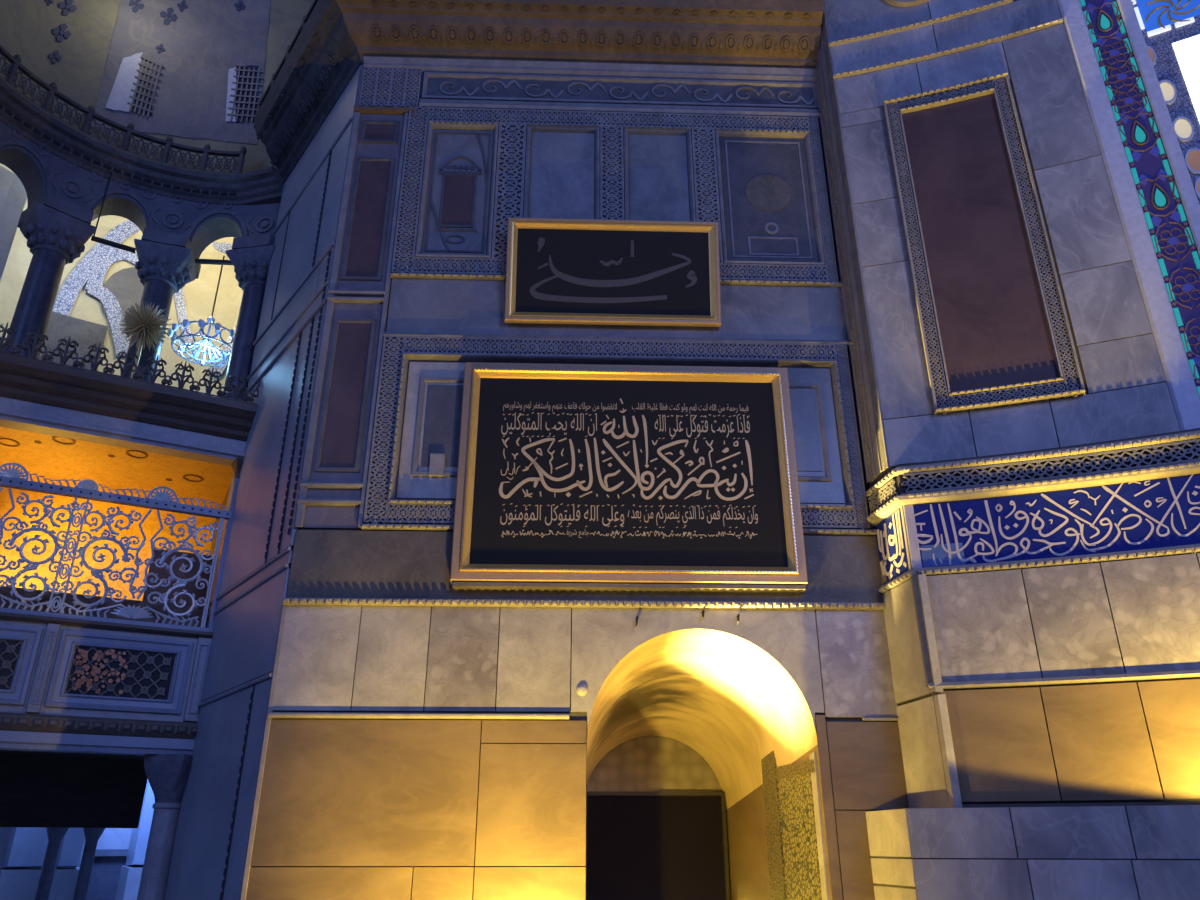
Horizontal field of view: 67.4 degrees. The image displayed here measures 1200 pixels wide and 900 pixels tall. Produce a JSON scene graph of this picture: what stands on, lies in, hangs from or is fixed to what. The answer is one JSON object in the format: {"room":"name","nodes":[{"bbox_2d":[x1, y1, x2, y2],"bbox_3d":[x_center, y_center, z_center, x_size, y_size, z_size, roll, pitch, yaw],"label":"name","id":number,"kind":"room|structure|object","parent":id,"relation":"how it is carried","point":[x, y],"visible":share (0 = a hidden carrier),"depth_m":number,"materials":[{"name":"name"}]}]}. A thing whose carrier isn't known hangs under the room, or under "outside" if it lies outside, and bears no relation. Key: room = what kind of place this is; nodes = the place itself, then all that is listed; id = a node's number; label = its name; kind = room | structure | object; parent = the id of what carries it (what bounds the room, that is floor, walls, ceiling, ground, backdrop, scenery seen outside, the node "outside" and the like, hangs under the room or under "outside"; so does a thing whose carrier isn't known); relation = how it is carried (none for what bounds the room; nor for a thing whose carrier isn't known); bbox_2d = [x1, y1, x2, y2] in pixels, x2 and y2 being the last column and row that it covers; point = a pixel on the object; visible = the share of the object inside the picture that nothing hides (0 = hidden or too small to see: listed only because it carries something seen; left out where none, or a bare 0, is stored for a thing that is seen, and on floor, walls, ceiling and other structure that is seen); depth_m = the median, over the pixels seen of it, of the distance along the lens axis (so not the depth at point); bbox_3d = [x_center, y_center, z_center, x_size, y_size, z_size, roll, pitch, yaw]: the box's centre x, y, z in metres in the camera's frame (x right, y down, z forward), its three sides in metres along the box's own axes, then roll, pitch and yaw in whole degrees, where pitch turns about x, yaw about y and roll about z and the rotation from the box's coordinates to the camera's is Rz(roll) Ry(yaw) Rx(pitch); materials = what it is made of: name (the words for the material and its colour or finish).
{"room":"mosque interior","nodes":[
{"label":"mosque interior","id":0,"kind":"room"},
{"bbox_2d":[0,166,26,279],"bbox_3d":[-10.431,-3.297,13.217,0.514,4.100,3.385,-7,-25,15],"label":"wall","id":1,"kind":"structure","parent":0,"point":[13,196],"depth_m":14.98,"materials":[{"name":"stone"}]},
{"bbox_2d":[0,827,132,867],"bbox_3d":[-11.753,5.055,18.647,15.000,9.000,0.300,16,-28,-32],"label":"wall","id":2,"kind":"structure","parent":0,"point":[111,838],"depth_m":18.43,"materials":[{"name":"stone"}]},
{"bbox_2d":[86,849,127,899],"bbox_3d":[-9.962,8.839,18.009,0.930,1.560,0.200,16,-28,-32],"label":"door","id":3,"kind":"structure","parent":2,"relation":"in","point":[107,864],"depth_m":18.13,"materials":[{"name":"stone"}]},
{"bbox_2d":[0,163,242,394],"bbox_3d":[-9.027,-4.357,15.025,6.566,7.900,13.792,-20,-31,38],"label":"wall","id":4,"kind":"structure","parent":0,"point":[94,290],"depth_m":18.00,"materials":[{"name":"paint"}]},
{"bbox_2d":[168,255,234,366],"bbox_3d":[-6.797,-2.469,15.815,1.260,2.278,1.231,0,-24,0],"label":"ring chandelier","id":5,"kind":"object","parent":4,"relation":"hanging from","point":[210,320],"visible":0.82,"depth_m":15.46,"materials":[{"name":"grey metal"}]},
{"bbox_2d":[115,779,154,899],"bbox_3d":[-9.349,7.251,18.671,0.449,5.000,0.720,16,-28,-32],"label":"pier","id":6,"kind":"object","parent":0,"point":[130,874],"visible":0.4,"depth_m":18.09,"materials":[{"name":"stone"}]},
{"bbox_2d":[0,121,280,258],"bbox_3d":[-8.172,-4.487,14.632,6.323,1.180,2.051,19,-30,-37],"label":"wall","id":7,"kind":"structure","parent":0,"point":[41,172],"depth_m":15.34,"materials":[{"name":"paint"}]},
{"bbox_2d":[93,172,111,238],"bbox_3d":[-8.186,-4.041,14.814,0.023,1.350,0.022,0,-24,0],"label":"hanging cable","id":8,"kind":"object","parent":7,"relation":"hanging from","point":[111,172],"visible":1,"depth_m":14.82,"materials":[{"name":"grey metal"}]},
{"bbox_2d":[0,77,283,204],"bbox_3d":[-7.973,-5.053,14.661,5.474,0.480,1.717,19,-30,-37],"label":"trim","id":9,"kind":"structure","parent":7,"relation":"attached to","point":[263,185],"depth_m":15.31,"materials":[{"name":"stone"}]},
{"bbox_2d":[0,45,246,173],"bbox_3d":[-8.192,-5.632,14.736,1.088,0.680,4.526,-20,-31,38],"label":"balustrade","id":10,"kind":"object","parent":9,"relation":"on","point":[90,115],"visible":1,"depth_m":15.23,"materials":[{"name":"stone"}]},
{"bbox_2d":[0,0,313,172],"bbox_3d":[-7.758,-8.670,15.854,7.029,7.220,3.254,21,-31,-39],"label":"wall","id":11,"kind":"structure","parent":0,"point":[80,46],"depth_m":16.41,"materials":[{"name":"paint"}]},
{"bbox_2d":[105,52,164,117],"bbox_3d":[-8.294,-6.551,16.118,0.718,1.441,0.148,15,-28,-31],"label":"window","id":12,"kind":"structure","parent":11,"relation":"in","point":[132,90],"depth_m":16.11,"materials":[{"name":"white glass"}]},
{"bbox_2d":[226,65,262,122],"bbox_3d":[-6.668,-6.656,16.820,0.644,1.296,0.172,2,-24,-5],"label":"window","id":13,"kind":"structure","parent":11,"relation":"in","point":[241,104],"depth_m":16.82,"materials":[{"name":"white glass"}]},
{"bbox_2d":[164,65,360,899],"bbox_3d":[-4.286,0.473,12.223,0.675,12.200,3.350,17,-29,-33],"label":"wall","id":14,"kind":"structure","parent":0,"point":[243,648],"depth_m":11.39,"materials":[{"name":"stone"}]},
{"bbox_2d":[198,116,352,706],"bbox_3d":[-4.531,-0.635,12.475,0.045,7.890,3.300,17,-29,-33],"label":"trim","id":15,"kind":"structure","parent":14,"relation":"attached to","point":[270,675],"depth_m":12.28,"materials":[{"name":"stone"}]},
{"bbox_2d":[222,153,331,899],"bbox_3d":[-4.421,0.839,11.690,0.018,11.100,2.170,17,-29,-33],"label":"trim","id":16,"kind":"structure","parent":14,"relation":"attached to","point":[331,153],"depth_m":11.36,"materials":[{"name":"grey stone"}]},
{"bbox_2d":[254,0,362,183],"bbox_3d":[-4.670,-5.743,14.336,0.780,0.960,3.706,17,-29,-33],"label":"trim","id":17,"kind":"structure","parent":14,"relation":"on","point":[324,58],"depth_m":14.16,"materials":[{"name":"stone"}]},
{"bbox_2d":[254,0,317,127],"bbox_3d":[-4.903,-6.532,14.530,0.119,0.680,3.769,17,-29,-33],"label":"balustrade","id":18,"kind":"object","parent":17,"relation":"on","point":[305,18],"visible":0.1,"depth_m":14.80,"materials":[{"name":"stone"}]},
{"bbox_2d":[246,65,908,899],"bbox_3d":[0.152,-0.489,11.405,7.360,13.300,0.735,1,-24,-2],"label":"wall","id":19,"kind":"structure","parent":0,"point":[349,809],"depth_m":10.45,"materials":[{"name":"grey stone"}]},
{"bbox_2d":[240,605,286,899],"bbox_3d":[-3.493,3.583,9.189,0.050,4.060,0.052,0,-24,0],"label":"trim","id":20,"kind":"structure","parent":19,"relation":"attached to","point":[268,720],"depth_m":9.31,"materials":[{"name":"stone"}]},
{"bbox_2d":[295,112,408,528],"bbox_3d":[-3.119,-1.958,11.630,0.775,6.230,0.080,1,-24,-2],"label":"trim","id":21,"kind":"structure","parent":19,"relation":"attached to","point":[303,493],"depth_m":11.42,"materials":[{"name":"stone"}]},
{"bbox_2d":[336,0,823,68],"bbox_3d":[-0.314,-6.228,13.238,7.136,0.960,0.780,1,-24,-2],"label":"trim","id":22,"kind":"structure","parent":19,"relation":"attached to","point":[730,33],"depth_m":13.17,"materials":[{"name":"metal"}]},
{"bbox_2d":[576,684,587,695],"bbox_3d":[-0.195,2.587,9.711,0.130,0.130,0.052,0,-24,0],"label":"stud","id":23,"kind":"object","parent":19,"relation":"attached to","point":[581,690],"visible":1,"depth_m":9.70,"materials":[{"name":"grey stone"}]},
{"bbox_2d":[268,712,898,720],"bbox_3d":[-0.123,2.842,9.616,6.730,0.070,0.100,1,-24,-2],"label":"trim","id":24,"kind":"structure","parent":19,"relation":"attached to","point":[275,715],"depth_m":9.53,"materials":[{"name":"metal"}]},
{"bbox_2d":[282,598,885,609],"bbox_3d":[-0.137,1.716,10.085,6.760,0.090,0.150,1,-24,-2],"label":"trim","id":25,"kind":"structure","parent":19,"relation":"attached to","point":[500,603],"depth_m":10.05,"materials":[{"name":"metal"}]},
{"bbox_2d":[363,56,821,121],"bbox_3d":[-0.113,-5.295,13.184,6.710,0.910,0.140,1,-24,-2],"label":"trim","id":26,"kind":"structure","parent":19,"relation":"attached to","point":[427,64],"depth_m":13.24,"materials":[{"name":"stone"}]},
{"bbox_2d":[504,217,721,326],"bbox_3d":[0.173,-2.319,11.680,2.773,1.440,0.309,1,-24,-2],"label":"calligraphy","id":27,"kind":"object","parent":19,"relation":"attached to","point":[559,271],"visible":1,"depth_m":11.68,"materials":[{"name":"black wood"}]},
{"bbox_2d":[383,332,850,348],"bbox_3d":[0.252,-1.409,11.500,5.980,0.080,0.110,1,-24,-2],"label":"trim","id":28,"kind":"structure","parent":19,"relation":"attached to","point":[848,342],"depth_m":11.46,"materials":[{"name":"stone"}]},
{"bbox_2d":[390,273,843,286],"bbox_3d":[0.252,-2.237,11.852,5.980,0.060,0.135,1,-24,-2],"label":"trim","id":29,"kind":"structure","parent":19,"relation":"attached to","point":[392,275],"depth_m":11.83,"materials":[{"name":"stone"}]},
{"bbox_2d":[361,524,876,535],"bbox_3d":[0.247,0.918,10.463,5.990,0.075,0.130,1,-24,-2],"label":"trim","id":30,"kind":"structure","parent":19,"relation":"attached to","point":[365,527],"depth_m":10.40,"materials":[{"name":"stone"}]},
{"bbox_2d":[388,352,854,508],"bbox_3d":[0.268,-0.250,10.968,5.470,2.010,0.150,1,-24,-2],"label":"trim","id":31,"kind":"structure","parent":19,"relation":"attached to","point":[424,356],"depth_m":11.29,"materials":[{"name":"stone"}]},
{"bbox_2d":[450,362,807,592],"bbox_3d":[0.335,0.263,10.663,4.014,2.840,0.218,1,-24,-2],"label":"calligraphy","id":32,"kind":"object","parent":19,"relation":"attached to","point":[571,477],"visible":1,"depth_m":10.59,"materials":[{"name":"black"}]},
{"bbox_2d":[587,736,721,791],"bbox_3d":[0.729,5.406,12.034,1.940,3.020,0.170,1,-24,-2],"label":"wall","id":33,"kind":"structure","parent":0,"point":[645,763],"depth_m":12.39,"materials":[{"name":"stone"}]},
{"bbox_2d":[586,791,729,899],"bbox_3d":[0.734,5.685,11.769,1.920,2.277,0.090,1,-24,-2],"label":"door","id":34,"kind":"structure","parent":33,"relation":"in","point":[640,845],"depth_m":11.93,"materials":[{"name":"black wood"}]},
{"bbox_2d":[587,629,817,809],"bbox_3d":[1.040,3.303,11.181,3.156,2.080,3.217,0,-24,0],"label":"vault","id":35,"kind":"object","parent":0,"point":[718,694],"visible":0.7,"depth_m":10.91,"materials":[{"name":"paint"}]},
{"bbox_2d":[726,745,845,899],"bbox_3d":[2.143,4.887,10.553,0.330,2.774,3.181,5,-24,-10],"label":"wall","id":36,"kind":"structure","parent":0,"point":[777,835],"depth_m":10.26,"materials":[{"name":"brown stone"}]},
{"bbox_2d":[815,0,1199,899],"bbox_3d":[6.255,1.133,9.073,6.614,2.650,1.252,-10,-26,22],"label":"wall","id":37,"kind":"structure","parent":0,"point":[1196,429],"depth_m":9.70,"materials":[{"name":"grey stone"}]},
{"bbox_2d":[874,505,912,584],"bbox_3d":[3.309,1.087,10.141,0.038,0.725,0.745,4,-24,-9],"label":"slab","id":38,"kind":"object","parent":37,"relation":"attached to","point":[892,545],"visible":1,"depth_m":10.11,"materials":[{"name":"tile"}]},
{"bbox_2d":[828,0,1062,78],"bbox_3d":[4.714,-5.753,12.467,2.967,0.690,0.157,-8,-25,17],"label":"trim","id":39,"kind":"structure","parent":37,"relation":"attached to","point":[1001,38],"depth_m":12.47,"materials":[{"name":"metal"}]},
{"bbox_2d":[865,430,1199,498],"bbox_3d":[5.955,-0.155,9.225,6.574,0.110,0.903,-12,-27,25],"label":"trim","id":40,"kind":"structure","parent":37,"relation":"attached to","point":[1191,435],"depth_m":9.68,"materials":[{"name":"metal"}]},
{"bbox_2d":[867,461,1199,526],"bbox_3d":[5.881,0.120,9.001,6.569,0.135,0.787,-12,-27,26],"label":"trim","id":41,"kind":"structure","parent":37,"relation":"attached to","point":[1188,468],"depth_m":9.55,"materials":[{"name":"metal"}]},
{"bbox_2d":[867,439,1199,514],"bbox_3d":[5.987,-0.008,9.175,6.530,0.260,0.850,-12,-27,25],"label":"trim","id":42,"kind":"structure","parent":37,"relation":"attached to","point":[1188,450],"depth_m":9.64,"materials":[{"name":"grey"}]},
{"bbox_2d":[878,544,1199,592],"bbox_3d":[5.917,0.888,8.679,6.521,0.100,0.727,-12,-27,26],"label":"trim","id":43,"kind":"structure","parent":37,"relation":"attached to","point":[1193,548],"depth_m":9.27,"materials":[{"name":"metal"}]},
{"bbox_2d":[904,473,1199,567],"bbox_3d":[6.122,0.487,8.828,5.928,0.763,0.267,-10,-26,22],"label":"calligraphy frieze","id":44,"kind":"object","parent":37,"relation":"attached to","point":[1161,512],"visible":1,"depth_m":9.41,"materials":[{"name":"tile"}]},
{"bbox_2d":[928,670,1199,689],"bbox_3d":[6.107,1.972,8.164,5.978,0.080,0.474,-10,-26,22],"label":"trim","id":45,"kind":"structure","parent":37,"relation":"attached to","point":[1185,674],"depth_m":8.74,"materials":[{"name":"metal"}]},
{"bbox_2d":[1057,0,1199,430],"bbox_3d":[7.628,-4.130,10.553,3.279,8.075,0.406,-12,-27,25],"label":"window","id":46,"kind":"structure","parent":37,"relation":"in","point":[1137,62],"depth_m":10.77,"materials":[{"name":"blue paint"}]},
{"bbox_2d":[897,678,1199,807],"bbox_3d":[6.245,3.595,7.965,6.613,3.050,1.297,-10,-26,22],"label":"wall","id":47,"kind":"structure","parent":0,"point":[1165,802],"depth_m":8.45,"materials":[{"name":"stone"}]},
{"bbox_2d":[872,807,1199,899],"bbox_3d":[5.653,3.959,7.404,6.704,1.930,0.937,-11,-26,24],"label":"wall","id":48,"kind":"structure","parent":47,"relation":"attached to","point":[886,857],"depth_m":8.19,"materials":[{"name":"grey stone"}]},
{"bbox_3d":[-6.000,4.784,6.634,40.000,0.200,44.000,0,-24,0],"label":"floor","id":49,"kind":"structure","parent":0,"visible":0},
{"bbox_2d":[0,827,47,899],"bbox_3d":[-10.557,6.508,16.985,0.744,5.000,0.720,16,-28,-32],"label":"pier","id":50,"kind":"object","parent":49,"relation":"on","point":[20,872],"visible":0.33,"depth_m":16.28,"materials":[{"name":"stone"}]},
{"bbox_2d":[35,828,68,899],"bbox_3d":[-9.687,6.669,16.112,0.480,4.000,0.480,0,-24,0],"label":"column","id":51,"kind":"structure","parent":49,"relation":"on","point":[55,835],"depth_m":15.79,"materials":[{"name":"stone"}]},
{"bbox_2d":[49,828,84,899],"bbox_3d":[-9.847,6.560,17.104,0.522,5.000,0.720,16,-28,-32],"label":"pier","id":52,"kind":"object","parent":49,"relation":"on","point":[66,872],"visible":0.32,"depth_m":16.39,"materials":[{"name":"stone"}]},
{"bbox_2d":[73,828,104,899],"bbox_3d":[-9.205,6.804,16.419,0.480,4.000,0.480,0,-24,0],"label":"column","id":53,"kind":"structure","parent":49,"relation":"on","point":[92,835],"depth_m":16.09,"materials":[{"name":"stone"}]},
{"bbox_2d":[0,322,259,899],"bbox_3d":[-8.675,2.620,11.961,6.925,8.060,3.710,12,-27,-25],"label":"imperial loge","id":54,"kind":"object","parent":49,"relation":"on","point":[114,489],"visible":0.98,"depth_m":12.23,"materials":[{"name":"blue paint"}]},
{"bbox_2d":[0,639,21,689],"bbox_3d":[-7.640,2.516,10.736,1.173,0.593,0.020,12,-27,-25],"label":"grille","id":55,"kind":"object","parent":54,"relation":"attached to","point":[10,649],"depth_m":10.97,"materials":[{"name":"metal"}]},
{"bbox_2d":[65,646,171,698],"bbox_3d":[-6.117,2.843,11.477,1.124,0.593,0.020,12,-27,-25],"label":"grille","id":56,"kind":"object","parent":54,"relation":"attached to","point":[91,672],"depth_m":11.47,"materials":[{"name":"metal"}]},
{"bbox_2d":[116,301,171,377],"bbox_3d":[-6.996,-1.463,13.654,0.799,1.736,0.790,0,-24,0],"label":"finial","id":57,"kind":"object","parent":54,"relation":"on","point":[146,324],"visible":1,"depth_m":13.72,"materials":[{"name":"brown"}]},
{"bbox_3d":[-8.740,-0.630,13.811,8.664,0.300,7.732,0,-24,0],"label":"floor","id":58,"kind":"structure","parent":0,"visible":0},
{"bbox_2d":[2,193,96,358],"bbox_3d":[-8.767,-2.409,14.041,0.940,3.140,0.951,-21,-32,40],"label":"column","id":59,"kind":"structure","parent":58,"relation":"on","point":[56,230],"depth_m":14.09,"materials":[{"name":"stone"}]},
{"bbox_2d":[91,235,135,252],"bbox_3d":[-8.098,-3.424,14.986,0.660,0.090,0.090,14,-27,-29],"label":"rod","id":60,"kind":"object","parent":59,"relation":"attached to","point":[96,239],"visible":0.92,"depth_m":14.96,"materials":[{"name":"grey metal"}]},
{"bbox_2d":[123,228,200,381],"bbox_3d":[-7.395,-2.063,14.825,0.951,3.140,0.940,8,-25,-17],"label":"column","id":61,"kind":"structure","parent":58,"relation":"on","point":[166,263],"depth_m":14.91,"materials":[{"name":"stone"}]},
{"bbox_2d":[195,259,232,264],"bbox_3d":[-6.584,-3.224,15.438,0.674,0.090,0.090,2,-24,-4],"label":"rod","id":62,"kind":"object","parent":61,"relation":"attached to","point":[197,261],"visible":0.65,"depth_m":15.40,"materials":[{"name":"grey metal"}]},
{"bbox_2d":[221,233,274,400],"bbox_3d":[-5.768,-2.015,14.934,0.951,3.140,0.940,-4,-24,9],"label":"column","id":63,"kind":"structure","parent":58,"relation":"on","point":[251,256],"depth_m":14.93,"materials":[{"name":"stone"}]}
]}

